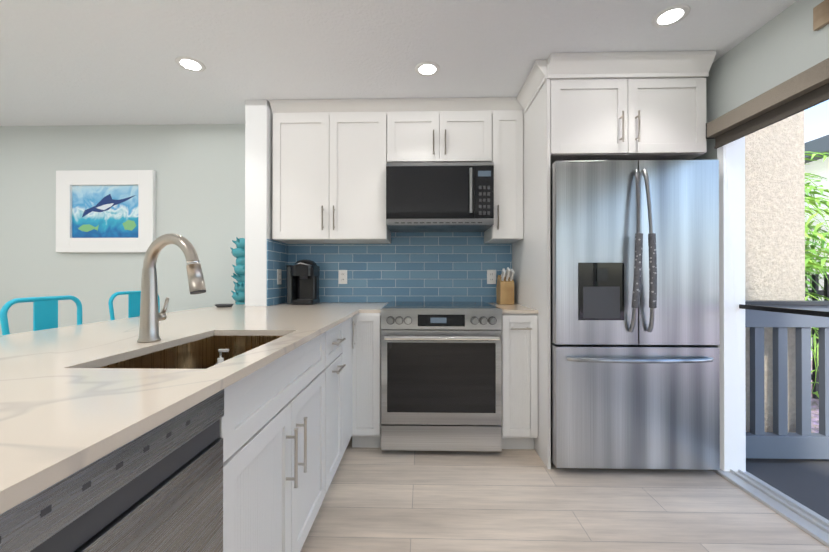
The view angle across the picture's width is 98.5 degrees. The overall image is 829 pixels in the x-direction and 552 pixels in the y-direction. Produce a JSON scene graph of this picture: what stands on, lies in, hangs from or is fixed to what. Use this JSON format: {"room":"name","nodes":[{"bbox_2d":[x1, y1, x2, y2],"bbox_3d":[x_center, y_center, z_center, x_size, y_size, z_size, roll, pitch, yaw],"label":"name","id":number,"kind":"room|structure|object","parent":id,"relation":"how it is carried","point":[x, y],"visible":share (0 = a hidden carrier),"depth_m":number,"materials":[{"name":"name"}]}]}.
{"room":"kitchen","nodes":[
{"label":"kitchen","id":0,"kind":"room"},
{"bbox_2d":[0,124,511,335],"bbox_3d":[-1.353,-0.067,3.029,6.300,2.400,0.120,0,0,1],"label":"wall","id":1,"kind":"structure","parent":0,"point":[199,169],"depth_m":3.00,"materials":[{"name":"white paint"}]},
{"bbox_2d":[56,170,155,252],"bbox_3d":[-2.574,-0.537,2.978,0.824,0.684,0.035,0,0,1],"label":"framed art","id":2,"kind":"object","parent":1,"relation":"attached to","point":[105,211],"visible":0.92,"depth_m":2.97,"materials":[{"name":"white"}]},
{"bbox_2d":[267,232,511,305],"bbox_3d":[-0.133,-0.305,2.743,1.848,1.041,0.398,0,0,1],"label":"tile backsplash","id":3,"kind":"structure","parent":1,"relation":"attached to","point":[432,266],"depth_m":2.93,"materials":[{"name":"blue tile"}]},
{"bbox_2d":[277,269,280,283],"bbox_3d":[-1.044,0.007,2.762,0.007,0.116,0.072,0,0,1],"label":"outlet","id":4,"kind":"object","parent":3,"relation":"attached to","point":[278,276],"visible":1,"depth_m":2.75,"materials":[{"name":"white plastic"}]},
{"bbox_2d":[338,270,346,283],"bbox_3d":[-0.589,0.007,2.938,0.072,0.116,0.007,0,0,1],"label":"electrical outlet","id":5,"kind":"object","parent":3,"relation":"attached to","point":[342,276],"visible":1,"depth_m":2.94,"materials":[{"name":"white plastic"}]},
{"bbox_2d":[487,270,495,283],"bbox_3d":[0.627,0.007,2.911,0.072,0.116,0.007,0,0,1],"label":"electrical outlet","id":6,"kind":"object","parent":3,"relation":"attached to","point":[491,276],"visible":1,"depth_m":2.91,"materials":[{"name":"white plastic"}]},
{"bbox_2d":[270,97,523,243],"bbox_3d":[-0.124,-0.767,2.744,1.829,0.998,0.395,0,0,1],"label":"upper cabinet","id":7,"kind":"object","parent":1,"relation":"attached to","point":[332,158],"visible":0.98,"depth_m":2.60,"materials":[{"name":"white wood"}]},
{"bbox_2d":[386,162,493,231],"bbox_3d":[0.182,-0.579,2.698,0.757,0.440,0.453,0,0,1],"label":"over-the-range microwave","id":8,"kind":"object","parent":7,"relation":"attached to","point":[439,197],"visible":1,"depth_m":2.52,"materials":[{"name":"silver metal"}]},
{"bbox_2d":[245,99,286,305],"bbox_3d":[-1.136,-0.068,2.764,0.155,2.400,0.399,0,0,1],"label":"wall","id":9,"kind":"structure","parent":0,"point":[258,168],"depth_m":2.57,"materials":[{"name":"white paint"}]},
{"bbox_2d":[0,0,796,125],"bbox_3d":[-1.416,-1.307,0.174,6.300,0.060,5.840,0,0,1],"label":"ceiling","id":10,"kind":"structure","parent":0,"point":[84,62],"depth_m":1.98,"materials":[{"name":"white paint"}]},
{"bbox_2d":[175,56,205,71],"bbox_3d":[-1.342,-1.268,2.143,0.156,0.004,0.156,0,0,1],"label":"recessed light","id":11,"kind":"object","parent":10,"relation":"in","point":[190,64],"visible":1,"depth_m":2.14,"materials":[{"name":"white plastic"}]},
{"bbox_2d":[415,61,439,76],"bbox_3d":[0.079,-1.268,2.191,0.156,0.004,0.156,0,0,1],"label":"recessed light","id":12,"kind":"object","parent":10,"relation":"in","point":[427,68],"visible":1,"depth_m":2.18,"materials":[{"name":"white plastic"}]},
{"bbox_2d":[651,4,689,27],"bbox_3d":[1.252,-1.269,1.748,0.156,0.004,0.156,0,0,1],"label":"recessed light","id":13,"kind":"object","parent":10,"relation":"in","point":[670,15],"visible":1,"depth_m":1.74,"materials":[{"name":"white plastic"}]},
{"bbox_2d":[300,437,828,551],"bbox_3d":[-1.366,1.153,0.164,6.400,0.060,5.840,0,0,1],"label":"floor","id":14,"kind":"structure","parent":0,"point":[504,500],"depth_m":1.73,"materials":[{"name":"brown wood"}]},
{"bbox_2d":[0,295,81,334],"bbox_3d":[-1.572,0.613,1.691,0.477,1.031,0.477,0,0,1],"label":"stool","id":15,"kind":"object","parent":14,"relation":"on","point":[45,312],"visible":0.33,"depth_m":1.67,"materials":[{"name":"teal metal"}]},
{"bbox_2d":[0,389,223,551],"bbox_3d":[-0.706,0.680,0.491,0.565,0.888,0.600,0,0,1],"label":"dishwasher","id":16,"kind":"object","parent":14,"relation":"on","point":[159,488],"visible":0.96,"depth_m":0.56,"materials":[{"name":"silver metal"}]},
{"bbox_2d":[108,291,159,319],"bbox_3d":[-1.697,0.615,2.374,0.462,1.031,0.462,0,0,7],"label":"stool","id":17,"kind":"object","parent":14,"relation":"on","point":[134,297],"visible":0.19,"depth_m":2.36,"materials":[{"name":"teal metal"}]},
{"bbox_2d":[219,329,330,551],"bbox_3d":[-0.746,0.681,1.223,0.654,0.892,0.859,0,0,1],"label":"base cabinet","id":18,"kind":"object","parent":14,"relation":"on","point":[286,427],"depth_m":1.12,"materials":[{"name":"white wood"}]},
{"bbox_2d":[0,302,375,513],"bbox_3d":[-0.922,0.336,1.057,1.110,0.250,3.798,0,0,1],"label":"countertop","id":19,"kind":"structure","parent":18,"relation":"on","point":[74,398],"depth_m":0.77,"materials":[{"name":"stone"}]},
{"bbox_2d":[137,233,205,342],"bbox_3d":[-0.766,0.038,1.143,0.249,0.344,0.135,0,0,1],"label":"faucet","id":20,"kind":"object","parent":19,"relation":"on","point":[151,316],"visible":1,"depth_m":1.14,"materials":[{"name":"silver metal"}]},
{"bbox_2d":[215,349,228,364],"bbox_3d":[-0.735,0.369,1.353,0.060,0.184,0.060,0,0,1],"label":"soap bottle","id":21,"kind":"object","parent":19,"relation":"in","point":[220,359],"visible":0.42,"depth_m":1.35,"materials":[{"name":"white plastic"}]},
{"bbox_2d":[214,304,233,306],"bbox_3d":[-1.325,0.206,2.487,0.124,0.018,0.124,0,0,1],"label":"dish","id":22,"kind":"object","parent":19,"relation":"on","point":[223,305],"visible":1,"depth_m":2.46,"materials":[{"name":"grey"}]},
{"bbox_2d":[230,237,244,303],"bbox_3d":[-1.334,-0.039,2.772,0.163,0.510,0.166,0,0,1],"label":"sculpture","id":23,"kind":"object","parent":19,"relation":"on","point":[238,254],"visible":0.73,"depth_m":2.72,"materials":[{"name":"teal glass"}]},
{"bbox_2d":[286,259,319,304],"bbox_3d":[-0.867,0.043,2.776,0.214,0.345,0.248,0,0,1],"label":"coffee maker","id":24,"kind":"object","parent":19,"relation":"on","point":[303,282],"visible":1,"depth_m":2.73,"materials":[{"name":"black plastic"}]},
{"bbox_2d":[331,320,346,481],"bbox_3d":[-0.733,0.683,1.826,0.654,0.892,0.347,0,0,1],"label":"base cabinet","id":25,"kind":"object","parent":14,"relation":"on","point":[339,332],"depth_m":1.91,"materials":[{"name":"white wood"}]},
{"bbox_2d":[347,317,351,445],"bbox_3d":[-0.726,0.684,2.140,0.654,0.892,0.282,0,0,1],"label":"base cabinet","id":26,"kind":"object","parent":14,"relation":"on","point":[349,321],"depth_m":2.18,"materials":[{"name":"white wood"}]},
{"bbox_2d":[352,313,380,447],"bbox_3d":[-0.308,0.685,2.588,0.197,0.892,0.706,0,0,1],"label":"base cabinet","id":27,"kind":"object","parent":14,"relation":"on","point":[366,380],"visible":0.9,"depth_m":2.28,"materials":[{"name":"white wood"}]},
{"bbox_2d":[376,302,388,312],"bbox_3d":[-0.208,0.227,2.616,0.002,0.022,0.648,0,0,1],"label":"countertop","id":28,"kind":"structure","parent":27,"relation":"on","point":[378,308],"depth_m":2.53,"materials":[{"name":"stone"}]},
{"bbox_2d":[381,301,501,451],"bbox_3d":[0.174,0.668,2.542,0.758,0.927,0.755,0,0,1],"label":"range","id":29,"kind":"object","parent":14,"relation":"on","point":[441,375],"visible":1,"depth_m":2.23,"materials":[{"name":"silver metal"}]},
{"bbox_2d":[501,314,537,448],"bbox_3d":[0.673,0.685,2.566,0.228,0.892,0.706,0,0,1],"label":"base cabinet","id":30,"kind":"object","parent":14,"relation":"on","point":[519,425],"visible":0.79,"depth_m":2.26,"materials":[{"name":"white wood"}]},
{"bbox_2d":[488,303,537,313],"bbox_3d":[0.674,0.227,2.587,0.228,0.022,0.668,0,0,1],"label":"countertop","id":31,"kind":"structure","parent":30,"relation":"on","point":[514,308],"depth_m":2.29,"materials":[{"name":"stone"}]},
{"bbox_2d":[496,267,513,303],"bbox_3d":[0.704,0.075,2.744,0.105,0.281,0.217,0,0,1],"label":"knife block","id":32,"kind":"object","parent":31,"relation":"on","point":[505,289],"visible":1,"depth_m":2.70,"materials":[{"name":"brown wood"}]},
{"bbox_2d":[512,51,715,468],"bbox_3d":[1.215,-0.069,2.463,0.987,2.400,0.893,0,0,1],"label":"tall cabinet","id":33,"kind":"object","parent":14,"relation":"on","point":[592,106],"visible":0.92,"depth_m":2.09,"materials":[{"name":"white wood"}]},
{"bbox_2d":[550,160,719,469],"bbox_3d":[1.263,0.240,2.409,0.906,1.782,0.962,0,0,1],"label":"fridge","id":34,"kind":"object","parent":14,"relation":"on","point":[635,379],"visible":0.98,"depth_m":2.01,"materials":[{"name":"silver metal"}]},
{"bbox_2d":[692,0,828,346],"bbox_3d":[1.783,-0.107,0.098,0.100,2.460,5.840,0,0,1],"label":"wall","id":35,"kind":"structure","parent":0,"point":[786,44],"depth_m":1.80,"materials":[{"name":"white paint"}]},
{"bbox_2d":[706,58,828,148],"bbox_3d":[1.694,-0.816,0.312,0.087,0.154,3.519,0,0,1],"label":"valance","id":36,"kind":"object","parent":35,"relation":"attached to","point":[803,90],"visible":1,"depth_m":1.69,"materials":[{"name":"wood"}]},
{"bbox_2d":[713,136,828,546],"bbox_3d":[1.776,0.108,0.340,0.165,2.030,3.483,0,0,1],"label":"door frame","id":37,"kind":"structure","parent":35,"relation":"attached to","point":[731,159],"depth_m":2.04,"materials":[{"name":"white paint"}]},
{"bbox_2d":[813,0,828,30],"bbox_3d":[1.752,-1.123,1.483,0.020,0.100,0.160,0,0,1],"label":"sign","id":38,"kind":"object","parent":35,"relation":"attached to","point":[820,15],"visible":0.98,"depth_m":1.53,"materials":[{"name":"brown wood"}]},
{"label":"outside","id":39,"kind":"structure","parent":0,"visible":0},
{"bbox_2d":[811,360,818,432],"bbox_3d":[9.998,1.189,4.712,16.119,0.060,26.000,0,0,1],"label":"ground","id":40,"kind":"structure","parent":39,"point":[814,415],"depth_m":2.97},
{"bbox_2d":[745,111,804,431],"bbox_3d":[2.199,-0.468,-0.120,0.739,3.220,5.420,0,0,1],"label":"wall","id":41,"kind":"structure","parent":40,"relation":"on","point":[774,211],"depth_m":2.40,"materials":[{"name":"beige paint"}]},
{"bbox_2d":[746,458,828,519],"bbox_3d":[2.686,1.131,-0.246,1.719,0.020,4.960,0,0,1],"label":"porch floor","id":42,"kind":"structure","parent":40,"relation":"on","point":[804,482],"depth_m":2.00,"materials":[{"name":"concrete"}]},
{"bbox_2d":[745,300,828,458],"bbox_3d":[2.750,0.641,2.167,1.699,0.977,0.105,0,0,1],"label":"porch railing","id":43,"kind":"object","parent":42,"relation":"on","point":[780,441],"visible":0.58,"depth_m":2.16,"materials":[{"name":"grey paint"}]},
{"bbox_2d":[739,304,828,316],"bbox_3d":[1.844,0.171,1.564,0.016,0.023,0.935,0,0,1],"label":"rail","id":44,"kind":"object","parent":43,"relation":"attached to","point":[793,311],"visible":1,"depth_m":1.77,"materials":[{"name":"grey metal"}]},
{"bbox_2d":[804,126,828,357],"bbox_3d":[8.699,-0.986,9.249,7.320,4.320,13.600,0,0,1],"label":"neighbor house","id":45,"kind":"structure","parent":40,"relation":"on","point":[817,141],"depth_m":4.79,"materials":[{"name":"white"}]},
{"bbox_2d":[805,151,828,398],"bbox_3d":[3.758,-0.207,5.164,3.138,3.105,4.851,0,0,1],"label":"planting","id":46,"kind":"object","parent":40,"relation":"on","point":[814,293],"visible":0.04,"depth_m":3.42,"materials":[{"name":"green plant"}]}
]}

